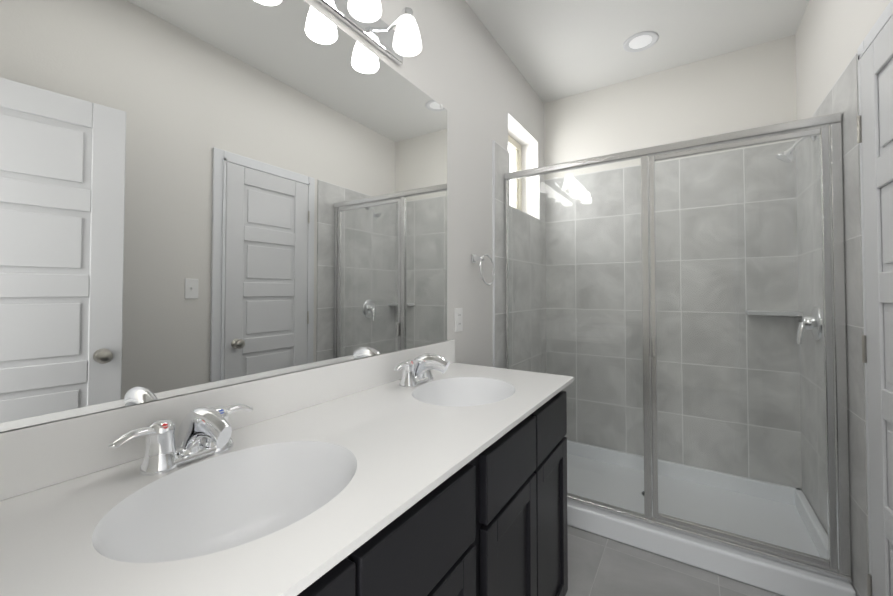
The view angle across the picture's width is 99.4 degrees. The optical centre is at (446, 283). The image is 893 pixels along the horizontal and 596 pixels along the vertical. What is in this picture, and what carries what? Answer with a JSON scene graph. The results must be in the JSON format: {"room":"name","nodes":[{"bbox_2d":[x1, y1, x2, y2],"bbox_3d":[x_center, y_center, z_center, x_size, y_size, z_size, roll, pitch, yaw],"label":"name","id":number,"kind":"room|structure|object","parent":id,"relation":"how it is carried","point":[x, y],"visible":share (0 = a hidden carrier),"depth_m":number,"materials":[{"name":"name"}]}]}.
{"room":"bathroom","nodes":[
{"label":"bathroom","id":0,"kind":"room"},
{"bbox_2d":[304,0,544,366],"bbox_3d":[-0.550,-0.098,1.085,0.200,2.730,4.580,-1,-1,33],"label":"wall","id":1,"kind":"structure","parent":0,"point":[462,69],"depth_m":1.95,"materials":[{"name":"white paint"}]},
{"bbox_2d":[0,0,446,431],"bbox_3d":[-0.409,-0.291,1.103,0.021,1.076,1.545,-1,-1,33],"label":"mirror","id":2,"kind":"object","parent":1,"relation":"attached to","point":[198,195],"visible":1,"depth_m":0.86,"materials":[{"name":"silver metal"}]},
{"bbox_2d":[0,339,454,490],"bbox_3d":[-0.396,0.304,1.112,0.019,0.108,1.596,-1,-1,33],"label":"backsplash","id":3,"kind":"structure","parent":1,"relation":"attached to","point":[30,454],"depth_m":0.74,"materials":[{"name":"white stone"}]},
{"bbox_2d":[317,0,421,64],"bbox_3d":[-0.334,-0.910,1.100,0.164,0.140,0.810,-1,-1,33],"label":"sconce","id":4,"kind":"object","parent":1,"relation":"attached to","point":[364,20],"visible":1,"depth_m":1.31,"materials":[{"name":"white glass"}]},
{"bbox_2d":[455,308,462,331],"bbox_3d":[0.060,0.175,1.837,0.008,0.114,0.070,-1,-1,33],"label":"electrical outlet plate","id":5,"kind":"object","parent":1,"relation":"attached to","point":[458,319],"visible":1,"depth_m":1.83,"materials":[{"name":"white plastic"}]},
{"bbox_2d":[471,254,494,284],"bbox_3d":[0.196,-0.073,2.001,0.066,0.164,0.164,-1,-1,33],"label":"towel ring","id":6,"kind":"object","parent":1,"relation":"attached to","point":[474,258],"visible":1,"depth_m":1.95,"materials":[{"name":"silver metal"}]},
{"bbox_2d":[508,135,521,210],"bbox_3d":[0.404,-0.779,2.698,0.060,0.582,0.560,-1,-1,33],"label":"window","id":7,"kind":"structure","parent":1,"relation":"in","point":[514,148],"depth_m":2.86,"materials":[{"name":"white glass"}]},
{"bbox_2d":[492,140,545,372],"bbox_3d":[0.457,0.240,2.597,0.166,2.115,0.938,-1,-1,33],"label":"tiled wall","id":8,"kind":"structure","parent":1,"relation":"attached to","point":[500,161],"depth_m":2.46,"materials":[{"name":"grey tile"}]},
{"bbox_2d":[465,0,808,102],"bbox_3d":[0.211,-1.530,0.746,1.880,0.120,4.780,-1,-1,33],"label":"ceiling","id":9,"kind":"structure","parent":0,"point":[555,49],"depth_m":2.17,"materials":[{"name":"white paint"}]},
{"bbox_2d":[623,31,658,51],"bbox_3d":[1.155,-1.436,2.253,0.190,0.006,0.190,-1,-1,33],"label":"recessed light","id":10,"kind":"object","parent":9,"relation":"in","point":[645,41],"visible":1,"depth_m":2.25,"materials":[{"name":"white paint"}]},
{"bbox_2d":[544,35,796,179],"bbox_3d":[1.447,-0.066,2.644,1.880,2.730,0.200,-1,-1,33],"label":"wall","id":11,"kind":"structure","parent":0,"point":[746,88],"depth_m":2.50,"materials":[{"name":"white paint"}]},
{"bbox_2d":[545,140,801,488],"bbox_3d":[1.391,0.239,2.549,1.460,2.115,0.010,-1,-1,33],"label":"tile","id":12,"kind":"structure","parent":11,"relation":"attached to","point":[626,381],"depth_m":2.43,"materials":[{"name":"grey tile"}]},
{"bbox_2d":[746,310,802,315],"bbox_3d":[1.873,0.170,2.172,0.237,0.022,0.104,-1,-1,33],"label":"shower shelf","id":13,"kind":"object","parent":11,"relation":"attached to","point":[773,313],"depth_m":2.13,"materials":[{"name":"grey stone"}]},
{"bbox_2d":[565,525,782,595],"bbox_3d":[0.211,1.319,0.687,1.880,0.120,4.780,-1,-1,33],"label":"floor","id":14,"kind":"structure","parent":0,"point":[598,565],"depth_m":1.66,"materials":[{"name":"tile"}]},
{"bbox_2d":[0,359,573,595],"bbox_3d":[-0.167,0.810,0.955,0.564,0.910,1.596,-1,-1,33],"label":"bathroom vanity","id":15,"kind":"object","parent":14,"relation":"on","point":[433,469],"depth_m":0.73,"materials":[{"name":"painted wood"},{"name":"cultured marble"}]},
{"bbox_2d":[108,395,255,470],"bbox_3d":[-0.474,0.294,0.735,0.185,0.112,0.245,-1,-1,33],"label":"faucet","id":16,"kind":"object","parent":15,"relation":"on","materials":[{"name":"silver metal"}]},
{"bbox_2d":[52,423,399,595],"bbox_3d":[-0.344,0.412,0.656,0.330,0.151,0.400,-1,-1,33],"label":"sink","id":17,"kind":"object","parent":15,"relation":"in","point":[157,527],"depth_m":0.71,"materials":[{"name":"white ceramic"}]},
{"bbox_2d":[392,351,451,382],"bbox_3d":[-0.068,0.307,1.368,0.185,0.112,0.245,-1,-1,33],"label":"faucet","id":18,"kind":"object","parent":15,"relation":"on","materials":[{"name":"silver metal"}]},
{"bbox_2d":[392,367,531,410],"bbox_3d":[0.062,0.425,1.289,0.330,0.151,0.400,-1,-1,33],"label":"sink","id":19,"kind":"object","parent":15,"relation":"in","point":[467,388],"depth_m":1.43,"materials":[{"name":"white ceramic"}]},
{"bbox_2d":[567,440,855,595],"bbox_3d":[1.162,1.222,2.173,1.458,0.135,0.834,-1,-1,33],"label":"shower pan","id":20,"kind":"object","parent":14,"relation":"on","point":[776,577],"visible":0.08,"depth_m":1.98,"materials":[{"name":"white plastic"}]},
{"bbox_2d":[504,112,851,582],"bbox_3d":[0.972,0.248,1.896,1.456,1.849,0.072,-1,-1,33],"label":"shower enclosure","id":21,"kind":"object","parent":20,"relation":"on","point":[836,564],"visible":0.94,"depth_m":1.68,"materials":[{"name":"clear glass"}]},
{"bbox_2d":[795,0,890,131],"bbox_3d":[0.864,-0.117,0.179,0.200,2.730,4.580,-1,-1,33],"label":"wall","id":22,"kind":"structure","parent":0,"point":[830,35],"depth_m":1.71,"materials":[{"name":"white paint"}]},
{"bbox_2d":[795,53,868,595],"bbox_3d":[1.756,0.223,1.757,0.010,2.115,0.950,-1,-1,33],"label":"tile","id":23,"kind":"structure","parent":22,"relation":"attached to","point":[842,96],"depth_m":1.50,"materials":[{"name":"grey tile"}]},
{"bbox_2d":[775,128,816,162],"bbox_3d":[1.723,-0.678,1.873,0.148,0.148,0.076,-1,-1,33],"label":"shower head","id":24,"kind":"object","parent":23,"relation":"attached to","point":[783,157],"depth_m":1.87},
{"bbox_2d":[796,306,821,343],"bbox_3d":[1.769,0.204,1.862,0.079,0.192,0.170,-1,-1,33],"label":"shower valve","id":25,"kind":"object","parent":23,"relation":"attached to","point":[815,315],"depth_m":1.83,"materials":[{"name":"silver metal"}]},
{"bbox_2d":[857,0,892,595],"bbox_3d":[1.243,0.210,1.034,0.092,2.112,0.740,-1,-1,33],"label":"closet door","id":26,"kind":"structure","parent":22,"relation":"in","point":[875,94],"depth_m":1.20,"materials":[{"name":"white paint"}]}
]}

